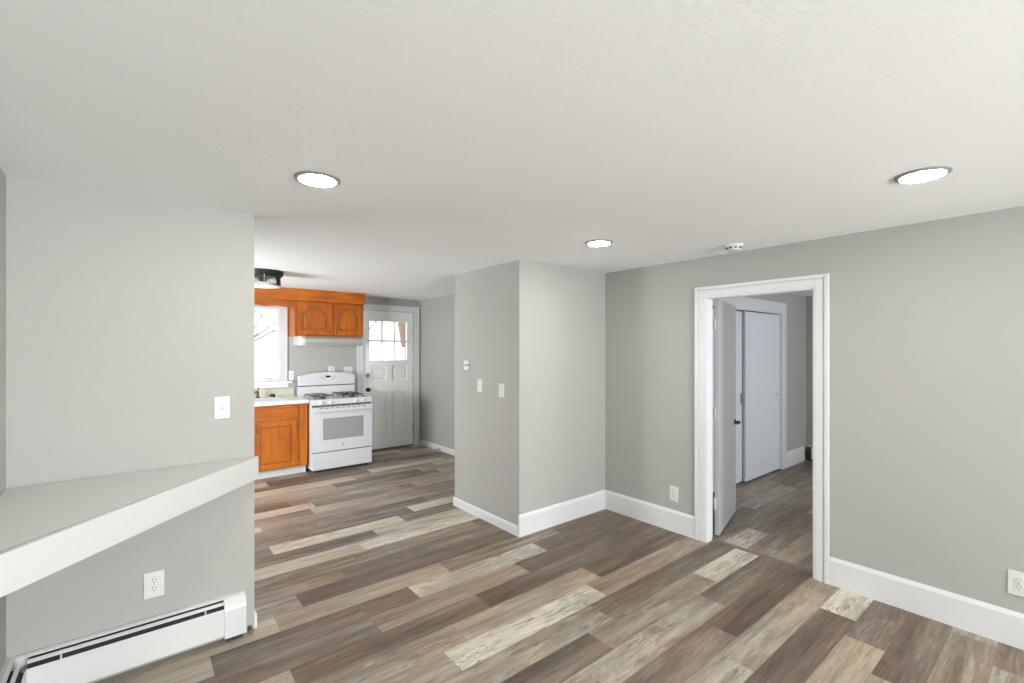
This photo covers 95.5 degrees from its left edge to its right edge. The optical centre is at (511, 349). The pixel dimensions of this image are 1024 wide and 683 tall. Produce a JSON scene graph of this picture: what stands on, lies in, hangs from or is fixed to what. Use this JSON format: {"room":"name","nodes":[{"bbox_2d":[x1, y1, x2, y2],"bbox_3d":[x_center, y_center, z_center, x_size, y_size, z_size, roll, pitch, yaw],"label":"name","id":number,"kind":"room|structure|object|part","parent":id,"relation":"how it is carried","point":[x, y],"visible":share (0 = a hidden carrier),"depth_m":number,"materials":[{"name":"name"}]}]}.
{"room":"empty living room","nodes":[
{"label":"empty living room","id":0,"kind":"room"},
{"bbox_2d":[0,168,5,671],"bbox_3d":[0.123,0.285,-0.900,0.120,2.530,7.250,0,0,-39],"label":"wall","id":1,"kind":"structure","parent":0,"point":[2,175],"depth_m":1.90,"materials":[{"name":"grey paint"}]},
{"bbox_2d":[0,657,25,682],"bbox_3d":[-1.305,1.407,1.000,0.066,0.225,2.498,0,0,-39],"label":"baseboard heater","id":2,"kind":"object","parent":1,"relation":"attached to","point":[6,675],"visible":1,"depth_m":1.89,"materials":[{"name":"white metal"}]},
{"bbox_2d":[0,657,14,682],"bbox_3d":[-1.319,1.300,0.988,0.028,0.010,2.498,0,0,-39],"label":"hood","id":3,"kind":"object","parent":2,"relation":"attached to","point":[7,666],"depth_m":1.88,"materials":[{"name":"white metal"}]},
{"bbox_2d":[6,176,253,682],"bbox_3d":[-2.105,0.285,2.039,1.712,2.530,0.120,0,0,-39],"label":"wall partition","id":4,"kind":"structure","parent":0,"point":[127,317],"depth_m":2.19,"materials":[{"name":"grey paint"}]},
{"bbox_2d":[0,456,258,597],"bbox_3d":[-1.425,0.645,1.844,0.942,0.122,1.038,0,0,-39],"label":"corner shelf","id":5,"kind":"object","parent":4,"relation":"attached to","point":[46,529],"visible":1,"depth_m":1.75,"materials":[{"name":"grey paint"}]},
{"bbox_2d":[11,590,253,682],"bbox_3d":[-1.742,1.406,2.211,0.909,0.228,0.072,0,0,-39],"label":"baseboard heater","id":6,"kind":"object","parent":4,"relation":"attached to","point":[87,658],"visible":1,"depth_m":2.17,"materials":[{"name":"white metal"}]},
{"bbox_3d":[-1.814,1.395,2.196,0.778,0.200,0.004,0,0,-39],"label":"panel","id":7,"kind":"part","parent":6,"relation":"part of","materials":[{"name":"white metal"}]},
{"bbox_2d":[15,596,222,660],"bbox_3d":[-1.797,1.300,2.194,0.754,0.010,0.028,0,0,-39],"label":"cover","id":8,"kind":"object","parent":6,"relation":"attached to","point":[50,650],"depth_m":2.16,"materials":[{"name":"white metal"}]},
{"bbox_2d":[144,569,163,599],"bbox_3d":[-1.736,1.141,2.256,0.080,0.125,0.009,0,0,-39],"label":"wall outlet","id":9,"kind":"object","parent":4,"relation":"attached to","point":[153,581],"visible":1,"depth_m":2.25,"materials":[{"name":"white plastic"}]},
{"bbox_2d":[150,577,157,583],"bbox_3d":[-1.734,1.121,2.254,0.033,0.033,0.003,0,0,-39],"label":"receptacle","id":10,"kind":"object","parent":9,"relation":"attached to","point":[153,580],"depth_m":2.25,"materials":[{"name":"white plastic"}]},
{"bbox_2d":[150,585,157,591],"bbox_3d":[-1.734,1.161,2.254,0.033,0.033,0.003,0,0,-39],"label":"receptacle","id":11,"kind":"object","parent":9,"relation":"attached to","point":[153,588],"depth_m":2.25,"materials":[{"name":"white plastic"}]},
{"bbox_2d":[214,396,229,418],"bbox_3d":[-1.515,0.306,2.431,0.070,0.115,0.016,0,0,-39],"label":"light switch","id":12,"kind":"object","parent":4,"relation":"attached to","point":[221,404],"visible":1,"depth_m":2.43,"materials":[{"name":"white plastic"}]},
{"bbox_2d":[254,609,256,627],"bbox_3d":[-1.436,1.478,2.585,0.014,0.085,0.118,0,0,-39],"label":"baseboard","id":13,"kind":"structure","parent":4,"relation":"attached to","point":[255,613],"depth_m":2.54,"materials":[{"name":"white paint"}]},
{"bbox_2d":[254,296,419,443],"bbox_3d":[-3.359,0.285,5.995,5.005,2.530,0.140,0,0,-39],"label":"wall","id":14,"kind":"structure","parent":0,"point":[301,360],"depth_m":6.53,"materials":[{"name":"grey paint"}]},
{"bbox_2d":[254,305,292,388],"bbox_3d":[-3.443,-0.068,5.876,1.205,1.145,0.180,0,0,-39],"label":"window","id":15,"kind":"structure","parent":14,"relation":"in","point":[279,380],"depth_m":6.14,"materials":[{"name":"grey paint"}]},
{"bbox_3d":[-3.474,-0.062,5.895,0.916,0.941,0.040,0,0,-39],"label":"sash","id":16,"kind":"part","parent":15,"relation":"part of","materials":[{"name":"white paint"}]},
{"bbox_3d":[-3.414,0.436,5.841,1.205,0.028,0.090,0,0,-39],"label":"sill","id":17,"kind":"part","parent":15,"relation":"part of","materials":[{"name":"white paint"}]},
{"bbox_2d":[254,388,293,397],"bbox_3d":[-4.041,0.571,5.339,2.876,0.102,0.015,0,0,-39],"label":"backsplash","id":18,"kind":"structure","parent":14,"relation":"attached to","point":[283,391],"depth_m":6.10,"materials":[{"name":"beige"}]},
{"bbox_2d":[288,371,293,379],"bbox_3d":[-2.958,0.350,6.227,0.070,0.125,0.009,0,0,-39],"label":"wall outlet","id":19,"kind":"object","parent":14,"relation":"attached to","point":[290,373],"visible":1,"depth_m":6.22,"materials":[{"name":"white plastic"}]},
{"bbox_2d":[288,301,362,336],"bbox_3d":[-2.524,-0.397,6.350,0.902,0.453,0.364,0,0,-39],"label":"upper cabinet","id":20,"kind":"object","parent":14,"relation":"attached to","point":[307,318],"visible":0.98,"depth_m":6.19,"materials":[{"name":"brown wood"}]},
{"bbox_3d":[-2.588,-0.397,6.108,0.444,0.417,0.018,0,0,-39],"label":"door","id":21,"kind":"part","parent":20,"relation":"part of","materials":[{"name":"brown wood"}]},
{"bbox_3d":[-2.586,-0.405,6.106,0.268,0.258,0.007,0,0,-39],"label":"raised panel","id":22,"kind":"part","parent":20,"relation":"part of","materials":[{"name":"brown wood"}]},
{"bbox_3d":[-2.246,-0.397,6.387,0.390,0.417,0.018,0,0,-39],"label":"door","id":23,"kind":"part","parent":20,"relation":"part of","materials":[{"name":"brown wood"}]},
{"bbox_3d":[-2.244,-0.405,6.385,0.214,0.258,0.007,0,0,-39],"label":"raised panel","id":24,"kind":"part","parent":20,"relation":"part of","materials":[{"name":"brown wood"}]},
{"bbox_2d":[293,336,362,345],"bbox_3d":[-2.490,-0.109,6.309,0.790,0.120,0.468,0,0,-39],"label":"range hood","id":25,"kind":"object","parent":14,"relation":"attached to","point":[297,340],"visible":1,"depth_m":6.13,"materials":[{"name":"white metal"}]},
{"bbox_3d":[-2.780,-0.110,6.072,0.040,0.119,0.468,0,0,-39],"label":"panel","id":26,"kind":"part","parent":25,"relation":"part of","materials":[{"name":"white metal"}]},
{"bbox_2d":[328,366,334,371],"bbox_3d":[-2.547,0.298,6.561,0.090,0.115,0.009,0,0,-39],"label":"wall outlet","id":27,"kind":"object","parent":14,"relation":"attached to","point":[330,368],"visible":0.77,"depth_m":6.56,"materials":[{"name":"white plastic"}]},
{"bbox_2d":[344,366,351,372],"bbox_3d":[-2.365,0.308,6.710,0.125,0.115,0.009,0,0,-39],"label":"wall outlet","id":28,"kind":"object","parent":14,"relation":"attached to","point":[346,369],"visible":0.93,"depth_m":6.71,"materials":[{"name":"white plastic"}]},
{"bbox_2d":[357,304,418,444],"bbox_3d":[-1.872,0.425,7.104,1.002,2.190,0.020,0,0,-39],"label":"trim","id":29,"kind":"structure","parent":14,"relation":"attached to","point":[415,310],"depth_m":7.37,"materials":[{"name":"white paint"}]},
{"bbox_2d":[363,310,413,449],"bbox_3d":[-1.873,0.464,7.115,0.828,2.077,0.115,0,0,-39],"label":"door","id":30,"kind":"structure","parent":14,"relation":"in","point":[389,383],"depth_m":7.13,"materials":[{"name":"white paint"}]},
{"bbox_2d":[372,444,413,450],"bbox_3d":[-1.922,1.528,7.166,0.832,0.044,0.140,0,0,-39],"label":"trim","id":31,"kind":"structure","parent":14,"relation":"attached to","point":[409,444],"depth_m":7.15,"materials":[{"name":"brown"}]},
{"bbox_2d":[420,295,454,449],"bbox_3d":[-0.526,0.285,6.385,0.120,2.530,2.835,0,0,-39],"label":"wall","id":32,"kind":"structure","parent":0,"point":[437,315],"depth_m":7.00,"materials":[{"name":"grey paint"}]},
{"bbox_2d":[420,439,454,455],"bbox_3d":[-0.582,1.479,6.348,0.013,0.082,2.823,0,0,-39],"label":"baseboard","id":33,"kind":"structure","parent":32,"relation":"attached to","point":[422,442],"depth_m":7.00,"materials":[{"name":"white paint"}]},
{"bbox_2d":[0,0,1023,299],"bbox_3d":[1.602,-0.853,2.776,8.630,0.254,11.320,0,0,-39],"label":"ceiling","id":34,"kind":"structure","parent":0,"point":[458,136],"depth_m":1.48,"materials":[{"name":"paint"}]},
{"bbox_2d":[254,268,283,288],"bbox_3d":[-2.320,-0.654,4.327,0.352,0.143,0.352,0,0,-39],"label":"flush light","id":35,"kind":"object","parent":34,"relation":"attached to","point":[271,276],"visible":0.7,"depth_m":4.28,"materials":[{"name":"black metal"}]},
{"bbox_3d":[-2.258,-0.641,4.377,0.088,0.060,0.060,0,0,-39],"label":"bulb","id":36,"kind":"part","parent":35,"relation":"part of","materials":[{"name":"white glass"}]},
{"bbox_2d":[254,287,365,304],"bbox_3d":[-3.604,-0.702,5.478,3.721,0.154,0.351,0,0,-39],"label":"soffit","id":37,"kind":"structure","parent":34,"relation":"attached to","point":[283,293],"depth_m":6.06,"materials":[{"name":"brown wood"}]},
{"bbox_2d":[254,298,293,308],"bbox_3d":[-3.259,-0.569,5.584,1.201,0.108,0.019,0,0,-39],"label":"window valance","id":38,"kind":"object","parent":37,"relation":"attached to","point":[257,301],"visible":0.38,"depth_m":5.81,"materials":[{"name":"brown wood"}]},
{"bbox_3d":[-3.495,-0.632,5.344,3.721,0.015,0.006,0,0,-39],"label":"moulding","id":39,"kind":"part","parent":37,"relation":"part of","materials":[{"name":"brown wood"}]},
{"bbox_2d":[294,170,340,186],"bbox_3d":[-0.828,-0.720,1.981,0.184,0.013,0.184,0,0,-39],"label":"recessed light","id":40,"kind":"object","parent":34,"relation":"in","point":[312,178],"visible":1,"depth_m":1.95,"materials":[{"name":"grey plastic"}]},
{"bbox_2d":[585,239,612,245],"bbox_3d":[0.592,-0.720,3.163,0.184,0.013,0.184,0,0,-39],"label":"recessed light","id":41,"kind":"object","parent":34,"relation":"in","point":[598,242],"visible":1,"depth_m":3.12,"materials":[{"name":"grey plastic"}]},
{"bbox_2d":[724,243,743,251],"bbox_3d":[1.547,-0.704,3.239,0.124,0.044,0.124,0,0,-39],"label":"smoke detector","id":42,"kind":"object","parent":34,"relation":"attached to","point":[733,247],"visible":1,"depth_m":3.20,"materials":[{"name":"white plastic"}]},
{"bbox_2d":[894,166,952,182],"bbox_3d":[1.704,-0.720,1.931,0.184,0.013,0.184,0,0,-39],"label":"recessed light","id":43,"kind":"object","parent":34,"relation":"in","point":[933,172],"visible":1,"depth_m":1.91,"materials":[{"name":"grey plastic"}]},
{"bbox_2d":[455,260,604,525],"bbox_3d":[0.166,0.285,4.489,1.072,2.530,0.980,0,0,-39],"label":"wall","id":44,"kind":"structure","parent":0,"point":[536,330],"depth_m":4.07,"materials":[{"name":"grey paint"}]},
{"bbox_2d":[464,359,469,370],"bbox_3d":[-0.424,0.149,4.343,0.028,0.116,0.066,0,0,-39],"label":"thermostat","id":45,"kind":"object","parent":44,"relation":"attached to","point":[467,361],"visible":1,"depth_m":4.33,"materials":[{"name":"grey plastic"}]},
{"bbox_2d":[477,379,481,391],"bbox_3d":[-0.294,0.329,4.196,0.010,0.115,0.070,0,0,-39],"label":"light switch","id":46,"kind":"object","parent":44,"relation":"attached to","point":[479,381],"visible":1,"depth_m":4.19,"materials":[{"name":"white plastic"}]},
{"bbox_2d":[453,497,517,536],"bbox_3d":[-0.258,1.479,4.151,0.012,0.082,0.992,0,0,-39],"label":"baseboard","id":47,"kind":"structure","parent":44,"relation":"attached to","point":[486,516],"depth_m":4.10,"materials":[{"name":"white paint"}]},
{"bbox_2d":[499,383,503,396],"bbox_3d":[-0.093,0.350,3.946,0.016,0.115,0.070,0,0,-39],"label":"light switch","id":48,"kind":"object","parent":44,"relation":"attached to","point":[501,386],"visible":1,"depth_m":3.94,"materials":[{"name":"white plastic"}]},
{"bbox_2d":[518,490,604,537],"bbox_3d":[0.470,1.431,4.094,1.069,0.178,0.015,0,0,-39],"label":"baseboard","id":49,"kind":"structure","parent":44,"relation":"attached to","point":[537,520],"depth_m":4.04,"materials":[{"name":"white paint"}]},
{"bbox_2d":[93,444,1023,682],"bbox_3d":[1.627,1.535,2.744,8.630,0.030,11.240,0,0,-39],"label":"floor","id":50,"kind":"structure","parent":0,"point":[371,572],"depth_m":2.77,"materials":[{"name":"wood"}]},
{"bbox_2d":[254,403,306,479],"bbox_3d":[-3.147,1.089,5.616,1.114,0.862,0.714,0,0,-39],"label":"base cabinet","id":51,"kind":"object","parent":50,"relation":"on","point":[280,431],"visible":0.49,"depth_m":5.53,"materials":[{"name":"brown wood"}]},
{"bbox_3d":[-2.978,0.754,5.340,0.977,0.152,0.018,0,0,-39],"label":"false drawer","id":52,"kind":"part","parent":51,"relation":"part of","materials":[{"name":"brown wood"}]},
{"bbox_3d":[-2.784,1.132,5.491,0.470,0.560,0.008,0,0,-39],"label":"door","id":53,"kind":"part","parent":51,"relation":"part of","materials":[{"name":"brown wood"}]},
{"bbox_3d":[-2.784,1.132,5.492,0.322,0.412,0.006,0,0,-39],"label":"raised panel","id":54,"kind":"part","parent":51,"relation":"part of","materials":[{"name":"brown wood"}]},
{"bbox_2d":[254,388,308,406],"bbox_3d":[-3.825,0.589,5.074,2.876,0.138,0.699,0,0,-39],"label":"countertop","id":55,"kind":"structure","parent":51,"relation":"on","point":[288,393],"depth_m":5.99,"materials":[{"name":"white laminate"}]},
{"bbox_2d":[254,388,259,397],"bbox_3d":[-3.184,0.549,5.780,0.055,0.129,0.228,0,0,-13],"label":"kitchen faucet","id":56,"kind":"object","parent":55,"relation":"on","point":[257,391],"visible":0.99,"depth_m":5.84,"materials":[{"name":"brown metal"}]},
{"bbox_2d":[254,396,288,402],"bbox_3d":[-3.196,0.707,5.569,0.884,0.186,0.517,0,0,-39],"label":"sink","id":57,"kind":"object","parent":55,"relation":"in","point":[263,399],"visible":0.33,"depth_m":5.84,"materials":[{"name":"grey ceramic"}]},
{"bbox_2d":[254,398,284,401],"bbox_3d":[-3.179,0.711,5.549,0.832,0.179,0.412,0,0,-39],"label":"basin","id":58,"kind":"object","parent":57,"relation":"in","point":[255,399],"depth_m":5.83,"materials":[{"name":"grey ceramic"}]},
{"bbox_2d":[297,372,372,472],"bbox_3d":[-2.338,0.915,6.136,0.757,1.210,0.732,0,0,-39],"label":"gas range","id":59,"kind":"object","parent":50,"relation":"on","point":[339,418],"visible":0.97,"depth_m":5.93,"materials":[{"name":"white metal"}]},
{"bbox_2d":[301,394,370,401],"bbox_3d":[-2.341,0.638,6.141,0.757,0.027,0.620,0,0,-39],"label":"cooktop","id":60,"kind":"object","parent":59,"relation":"in","point":[336,397],"depth_m":6.02,"materials":[{"name":"white metal"}]},
{"bbox_3d":[-2.148,0.993,5.903,0.753,0.550,0.040,0,0,-39],"label":"oven door","id":61,"kind":"part","parent":59,"relation":"part of","materials":[{"name":"white metal"}]},
{"bbox_3d":[-2.149,0.662,5.905,0.753,0.063,0.040,0,0,-39],"label":"control panel","id":62,"kind":"part","parent":59,"relation":"part of","materials":[{"name":"white metal"}]},
{"bbox_3d":[-2.148,1.383,5.903,0.749,0.205,0.040,0,0,-39],"label":"drawer","id":63,"kind":"part","parent":59,"relation":"part of","materials":[{"name":"white metal"}]},
{"bbox_3d":[-2.121,0.760,5.870,0.743,0.036,0.045,0,0,-39],"label":"door handle","id":64,"kind":"part","parent":59,"relation":"part of","materials":[{"name":"white metal"}]},
{"bbox_2d":[712,539,812,573],"bbox_3d":[1.836,1.518,3.430,0.046,0.005,0.732,0,0,-39],"label":"threshold strip","id":65,"kind":"object","parent":50,"relation":"on","point":[715,540],"visible":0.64,"depth_m":3.40,"materials":[{"name":"brown wood"}]},
{"bbox_2d":[747,293,805,459],"bbox_3d":[2.637,0.285,5.321,3.570,2.530,0.100,0,0,-39],"label":"wall","id":66,"kind":"structure","parent":0,"point":[796,304],"depth_m":6.18,"materials":[{"name":"grey paint"}]},
{"bbox_2d":[713,308,742,491],"bbox_3d":[2.281,0.539,5.043,1.033,1.938,0.030,0,0,-39],"label":"door","id":67,"kind":"structure","parent":66,"relation":"in","point":[739,315],"depth_m":5.26,"materials":[{"name":"white paint"}]},
{"bbox_2d":[713,297,786,469],"bbox_3d":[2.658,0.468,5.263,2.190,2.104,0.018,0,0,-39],"label":"trim","id":68,"kind":"structure","parent":66,"relation":"attached to","point":[739,302],"depth_m":5.88,"materials":[{"name":"white paint"}]},
{"bbox_2d":[743,311,779,481],"bbox_3d":[3.010,0.539,5.589,0.938,1.938,0.029,0,0,-39],"label":"door","id":69,"kind":"structure","parent":66,"relation":"in","point":[761,331],"depth_m":5.55,"materials":[{"name":"white paint"}]},
{"bbox_2d":[787,446,804,467],"bbox_3d":[3.751,1.423,6.155,0.619,0.195,0.015,0,0,-39],"label":"baseboard","id":70,"kind":"structure","parent":66,"relation":"attached to","point":[795,456],"depth_m":6.14,"materials":[{"name":"white paint"}]},
{"bbox_2d":[806,296,812,457],"bbox_3d":[5.049,0.285,5.281,0.120,2.530,4.210,0,0,-39],"label":"wall","id":71,"kind":"structure","parent":0,"point":[809,299],"depth_m":6.38,"materials":[{"name":"grey paint"}]},
{"bbox_2d":[805,445,812,460],"bbox_3d":[4.599,1.417,5.685,0.068,0.205,1.805,0,0,-39],"label":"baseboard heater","id":72,"kind":"object","parent":71,"relation":"attached to","point":[809,449],"visible":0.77,"depth_m":6.34,"materials":[{"name":"white metal"}]},
{"bbox_2d":[605,206,1023,613],"bbox_3d":[2.929,0.285,2.041,0.120,2.530,8.265,0,0,-39],"label":"wall","id":73,"kind":"structure","parent":0,"point":[926,319],"depth_m":2.75,"materials":[{"name":"grey paint"}]},
{"bbox_2d":[605,490,694,538],"bbox_3d":[1.177,1.431,4.085,0.015,0.178,0.922,0,0,-39],"label":"baseboard","id":74,"kind":"structure","parent":73,"relation":"attached to","point":[675,521],"depth_m":4.03,"materials":[{"name":"white paint"}]},
{"bbox_2d":[670,486,677,501],"bbox_3d":[1.349,1.207,3.878,0.009,0.125,0.080,0,0,-39],"label":"wall outlet","id":75,"kind":"object","parent":73,"relation":"attached to","point":[673,490],"visible":1,"depth_m":3.87,"materials":[{"name":"white plastic"}]},
{"bbox_2d":[712,300,712,536],"bbox_3d":[1.867,0.504,3.455,0.020,2.031,0.964,0,0,-39],"label":"trim","id":76,"kind":"structure","parent":73,"relation":"attached to","point":[712,300],"depth_m":3.76,"materials":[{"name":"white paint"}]},
{"bbox_2d":[714,299,740,535],"bbox_3d":[1.861,0.552,4.050,0.138,1.911,0.739,0,0,35],"label":"door","id":77,"kind":"structure","parent":73,"relation":"in","point":[725,313],"depth_m":3.93,"materials":[{"name":"grey wood"}]},
{"bbox_2d":[695,273,828,583],"bbox_3d":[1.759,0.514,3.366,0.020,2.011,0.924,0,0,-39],"label":"trim","id":78,"kind":"structure","parent":73,"relation":"attached to","point":[819,283],"depth_m":3.08,"materials":[{"name":"white paint"}]},
{"bbox_2d":[829,556,1023,649],"bbox_3d":[3.770,1.431,0.901,0.015,0.178,5.435,0,0,-39],"label":"baseboard","id":79,"kind":"structure","parent":73,"relation":"attached to","point":[1006,626],"depth_m":2.61,"materials":[{"name":"white paint"}]},
{"bbox_2d":[1008,569,1023,596],"bbox_3d":[2.580,1.195,2.367,0.009,0.125,0.080,0,0,-39],"label":"wall outlet","id":80,"kind":"object","parent":73,"relation":"attached to","point":[1015,578],"visible":1,"depth_m":2.37,"materials":[{"name":"white plastic"}]},
{"bbox_2d":[1014,577,1023,583],"bbox_3d":[2.578,1.175,2.365,0.003,0.033,0.033,0,0,-39],"label":"receptacle","id":81,"kind":"object","parent":80,"relation":"attached to","point":[1017,580],"depth_m":2.36,"materials":[{"name":"grey plastic"}]},
{"bbox_2d":[1014,584,1023,591],"bbox_3d":[2.578,1.214,2.365,0.003,0.033,0.033,0,0,-39],"label":"receptacle","id":82,"kind":"object","parent":80,"relation":"attached to","point":[1017,587],"depth_m":2.36,"materials":[{"name":"grey plastic"}]},
{"label":"outside","id":83,"kind":"structure","parent":0,"visible":0},
{"bbox_2d":[254,372,273,377],"bbox_3d":[-16.391,2.070,20.118,60.000,0.100,38.100,0,0,-39],"label":"ground","id":84,"kind":"structure","parent":83,"point":[262,374],"depth_m":35.72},
{"bbox_2d":[254,311,273,341],"bbox_3d":[-7.078,0.075,11.134,3.884,3.900,3.579,0,0,-39],"label":"bare tree","id":85,"kind":"object","parent":84,"relation":"on","point":[262,314],"visible":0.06,"depth_m":11.31,"materials":[{"name":"grey plant"}]},
{"bbox_3d":[-1.841,0.460,8.284,0.110,3.120,0.110,0,0,-39],"label":"porch post","id":86,"kind":"object","parent":84,"relation":"on","visible":0},
{"bbox_2d":[397,322,405,347],"bbox_3d":[-1.980,-0.555,8.170,0.250,1.050,0.070,0,0,-39],"label":"bracket","id":87,"kind":"object","parent":86,"relation":"attached to","point":[401,326],"visible":0.29,"depth_m":8.18,"materials":[{"name":"brown paint"}]}
]}

